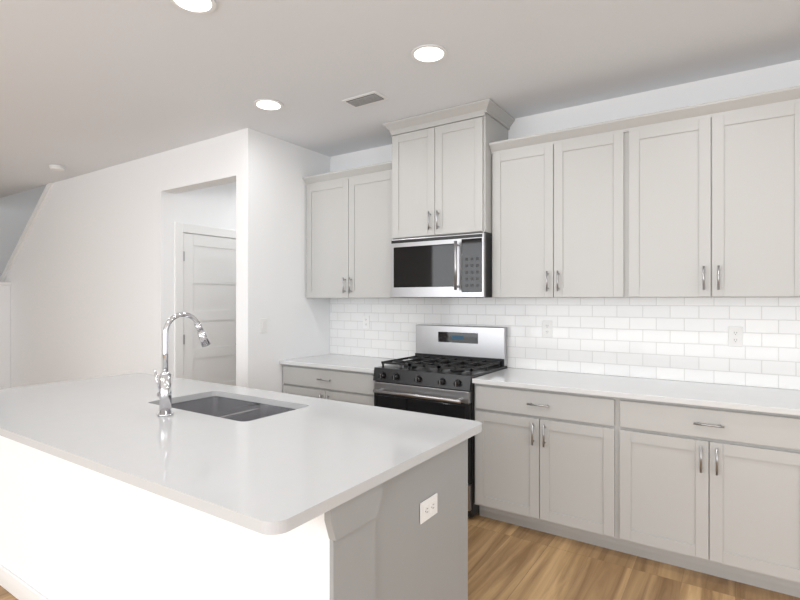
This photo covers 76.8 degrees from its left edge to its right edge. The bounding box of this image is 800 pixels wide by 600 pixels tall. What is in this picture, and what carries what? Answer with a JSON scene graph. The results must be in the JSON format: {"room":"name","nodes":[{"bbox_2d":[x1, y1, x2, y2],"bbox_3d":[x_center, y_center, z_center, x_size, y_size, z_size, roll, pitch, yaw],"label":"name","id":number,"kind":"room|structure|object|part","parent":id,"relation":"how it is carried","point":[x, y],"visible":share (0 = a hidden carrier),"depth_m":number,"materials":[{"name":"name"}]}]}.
{"room":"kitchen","nodes":[
{"label":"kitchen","id":0,"kind":"room"},
{"bbox_2d":[0,282,10,388],"bbox_3d":[-5.330,0.595,5.965,0.160,1.640,1.178,0,0,34],"label":"wall","id":1,"kind":"structure","parent":0,"point":[4,335],"depth_m":6.37,"materials":[{"name":"white paint"}]},
{"bbox_2d":[0,185,45,277],"bbox_3d":[-7.630,-1.235,5.249,0.120,5.300,7.940,0,0,34],"label":"wall","id":2,"kind":"structure","parent":0,"point":[16,210],"depth_m":7.72,"materials":[{"name":"white paint"}]},
{"bbox_2d":[0,131,235,387],"bbox_3d":[-3.719,0.040,5.688,5.910,2.750,0.180,0,0,34],"label":"wall","id":3,"kind":"structure","parent":0,"point":[88,273],"depth_m":5.14,"materials":[{"name":"white paint"}]},
{"bbox_2d":[175,182,235,238],"bbox_3d":[-1.235,0.040,6.073,0.120,2.750,3.250,0,0,34],"label":"wall","id":4,"kind":"structure","parent":0,"point":[214,206],"depth_m":4.99,"materials":[{"name":"white paint"}]},
{"bbox_2d":[174,222,235,385],"bbox_3d":[-1.814,0.347,5.035,0.061,2.135,0.918,0,0,34],"label":"hall door","id":5,"kind":"structure","parent":4,"relation":"in","point":[205,281],"depth_m":4.94,"materials":[{"name":"white paint"}]},
{"bbox_2d":[236,128,329,392],"bbox_3d":[-0.300,0.040,5.368,0.140,2.750,3.390,0,0,34],"label":"wall","id":6,"kind":"structure","parent":0,"point":[271,172],"depth_m":4.12,"materials":[{"name":"white paint"}]},
{"bbox_2d":[260,318,266,332],"bbox_3d":[-1.092,0.205,4.039,0.008,0.116,0.072,0,0,34],"label":"light switch","id":7,"kind":"object","parent":6,"relation":"attached to","point":[263,325],"visible":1,"depth_m":4.03,"materials":[{"name":"white plastic"}]},
{"bbox_2d":[303,161,392,297],"bbox_3d":[-0.344,-0.543,4.288,0.978,1.056,0.364,0,0,34],"label":"upper cabinet","id":8,"kind":"object","parent":6,"relation":"attached to","point":[348,230],"visible":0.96,"depth_m":4.15,"materials":[{"name":"grey paint"}]},
{"bbox_2d":[0,513,799,599],"bbox_3d":[-1.862,1.445,2.618,12.400,0.060,9.700,0,0,34],"label":"floor","id":9,"kind":"structure","parent":0,"point":[507,561],"depth_m":2.60,"materials":[{"name":"brown wood"}]},
{"bbox_2d":[0,403,467,599],"bbox_3d":[-0.981,0.974,2.374,2.538,0.883,0.910,0,0,34],"label":"kitchen island","id":10,"kind":"object","parent":9,"relation":"on","point":[425,560],"depth_m":1.78,"materials":[{"name":"grey paint"}]},
{"bbox_3d":[-1.190,0.974,2.082,2.514,0.883,0.178,0,0,34],"label":"island back","id":11,"kind":"part","parent":10,"relation":"part of","materials":[{"name":"white paint"}]},
{"bbox_2d":[0,373,481,534],"bbox_3d":[-1.042,0.515,2.310,2.588,0.030,1.135,0,0,34],"label":"island countertop","id":12,"kind":"structure","parent":10,"relation":"on","point":[308,459],"depth_m":1.78,"materials":[{"name":"white stone"}]},
{"bbox_2d":[153,312,210,416],"bbox_3d":[-0.981,0.277,2.281,0.100,0.446,0.252,0,0,34],"label":"pull-down faucet","id":13,"kind":"object","parent":12,"relation":"on","point":[164,386],"visible":1,"depth_m":2.18,"materials":[{"name":"silver metal"}]},
{"bbox_2d":[172,396,295,421],"bbox_3d":[-0.829,0.714,2.430,0.774,0.363,0.444,0,0,34],"label":"undermount sink","id":14,"kind":"object","parent":12,"relation":"in","point":[231,408],"visible":0.15,"depth_m":2.62,"materials":[{"name":"silver metal"}]},
{"bbox_3d":[-0.124,0.974,1.393,0.024,0.883,0.223,0,0,34],"label":"island side","id":15,"kind":"part","parent":10,"relation":"part of","materials":[{"name":"grey wood"}]},
{"bbox_2d":[420,493,436,524],"bbox_3d":[0.102,0.725,1.757,0.007,0.072,0.116,0,0,34],"label":"outlet","id":16,"kind":"object","parent":10,"relation":"attached to","point":[428,508],"visible":1,"depth_m":1.75,"materials":[{"name":"white plastic"}]},
{"bbox_2d":[283,364,374,405],"bbox_3d":[-0.420,0.973,4.172,0.978,0.885,0.642,0,0,34],"label":"base cabinet","id":17,"kind":"object","parent":9,"relation":"on","point":[344,386],"visible":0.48,"depth_m":3.91,"materials":[{"name":"grey paint"}]},
{"bbox_2d":[279,354,799,415],"bbox_3d":[1.735,0.515,2.745,6.148,0.030,0.633,0,0,34],"label":"countertop","id":18,"kind":"structure","parent":17,"relation":"on","point":[764,399],"depth_m":2.92,"materials":[{"name":"white stone"}]},
{"bbox_2d":[373,324,506,517],"bbox_3d":[0.284,0.807,3.652,0.762,1.215,0.692,0,0,34],"label":"gas range","id":19,"kind":"object","parent":9,"relation":"on","point":[441,369],"visible":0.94,"depth_m":3.53,"materials":[{"name":"black metal"}]},
{"bbox_2d":[475,384,619,550],"bbox_3d":[0.986,0.973,3.237,0.860,0.885,0.642,0,0,34],"label":"base cabinet","id":20,"kind":"object","parent":9,"relation":"on","point":[546,461],"visible":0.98,"depth_m":2.97,"materials":[{"name":"grey paint"}]},
{"bbox_2d":[618,398,799,597],"bbox_3d":[1.703,0.973,2.761,0.860,0.885,0.642,0,0,34],"label":"base cabinet","id":21,"kind":"object","parent":9,"relation":"on","point":[713,491],"visible":0.98,"depth_m":2.52,"materials":[{"name":"grey paint"}]},
{"bbox_2d":[0,0,799,197],"bbox_3d":[-1.862,-1.385,2.618,12.400,0.100,9.700,0,0,34],"label":"ceiling","id":22,"kind":"structure","parent":0,"point":[87,86],"depth_m":2.84,"materials":[{"name":"white paint"}]},
{"bbox_2d":[49,164,64,170],"bbox_3d":[-3.417,-1.314,5.031,0.140,0.038,0.140,0,0,34],"label":"smoke detector","id":23,"kind":"object","parent":22,"relation":"attached to","point":[54,167],"visible":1,"depth_m":4.99,"materials":[{"name":"white plastic"}]},
{"bbox_2d":[170,0,215,13],"bbox_3d":[-0.922,-1.329,2.245,0.196,0.008,0.196,0,0,34],"label":"recessed light","id":24,"kind":"object","parent":22,"relation":"in","point":[200,6],"visible":1,"depth_m":2.27,"materials":[{"name":"white plastic"}]},
{"bbox_2d":[254,99,282,110],"bbox_3d":[-0.896,-1.329,3.441,0.196,0.008,0.196,0,0,34],"label":"recessed light","id":25,"kind":"object","parent":22,"relation":"in","point":[269,104],"visible":0.98,"depth_m":3.42,"materials":[{"name":"white plastic"}]},
{"bbox_2d":[342,91,387,107],"bbox_3d":[-0.233,-1.327,3.354,0.280,0.012,0.150,0,0,34],"label":"ceiling vent","id":26,"kind":"object","parent":22,"relation":"in","point":[365,99],"visible":1,"depth_m":3.34,"materials":[{"name":"white metal"}]},
{"bbox_2d":[411,44,446,62],"bbox_3d":[0.157,-1.329,2.729,0.196,0.008,0.196,0,0,34],"label":"recessed light","id":27,"kind":"object","parent":22,"relation":"in","point":[429,53],"visible":1,"depth_m":2.72,"materials":[{"name":"white plastic"}]},
{"bbox_2d":[330,60,799,389],"bbox_3d":[2.027,0.040,3.006,6.350,2.750,0.120,0,0,34],"label":"wall","id":28,"kind":"structure","parent":0,"point":[766,79],"depth_m":3.24,"materials":[{"name":"white paint"}]},
{"bbox_2d":[383,98,514,239],"bbox_3d":[0.357,-0.896,3.763,0.864,0.873,0.464,0,0,34],"label":"upper cabinet","id":29,"kind":"object","parent":28,"relation":"attached to","point":[441,172],"visible":1,"depth_m":3.56,"materials":[{"name":"grey paint"}]},
{"bbox_2d":[391,233,491,297],"bbox_3d":[0.350,-0.235,3.753,0.760,0.435,0.486,0,0,34],"label":"microwave","id":30,"kind":"object","parent":29,"relation":"attached to","point":[454,266],"visible":0.98,"depth_m":3.56,"materials":[{"name":"silver metal"}]},
{"bbox_2d":[489,118,626,297],"bbox_3d":[1.063,-0.543,3.353,0.860,1.056,0.364,0,0,34],"label":"upper cabinet","id":31,"kind":"object","parent":28,"relation":"attached to","point":[559,213],"visible":1,"depth_m":3.20,"materials":[{"name":"grey paint"}]},
{"bbox_2d":[330,297,799,389],"bbox_3d":[1.909,0.232,3.007,6.148,0.534,0.008,0,0,34],"label":"tile backsplash","id":32,"kind":"structure","parent":28,"relation":"attached to","point":[681,339],"depth_m":3.32,"materials":[{"name":"white tile"}]},
{"bbox_2d":[363,315,368,328],"bbox_3d":[-0.299,0.195,4.465,0.072,0.116,0.007,0,0,34],"label":"outlet","id":33,"kind":"object","parent":32,"relation":"attached to","point":[365,321],"visible":1,"depth_m":4.46,"materials":[{"name":"white plastic"}]},
{"bbox_2d":[542,321,551,336],"bbox_3d":[1.042,0.205,3.574,0.072,0.116,0.007,0,0,34],"label":"outlet","id":34,"kind":"object","parent":32,"relation":"attached to","point":[546,328],"visible":1,"depth_m":3.57,"materials":[{"name":"white plastic"}]},
{"bbox_2d":[728,327,742,346],"bbox_3d":[1.966,0.215,2.959,0.072,0.116,0.007,0,0,34],"label":"outlet","id":35,"kind":"object","parent":32,"relation":"attached to","point":[735,336],"visible":1,"depth_m":2.96,"materials":[{"name":"white plastic"}]},
{"bbox_2d":[625,85,799,297],"bbox_3d":[1.780,-0.543,2.877,0.860,1.056,0.364,0,0,34],"label":"upper cabinet","id":36,"kind":"object","parent":28,"relation":"attached to","point":[713,198],"visible":1,"depth_m":2.74,"materials":[{"name":"grey paint"}]}
]}

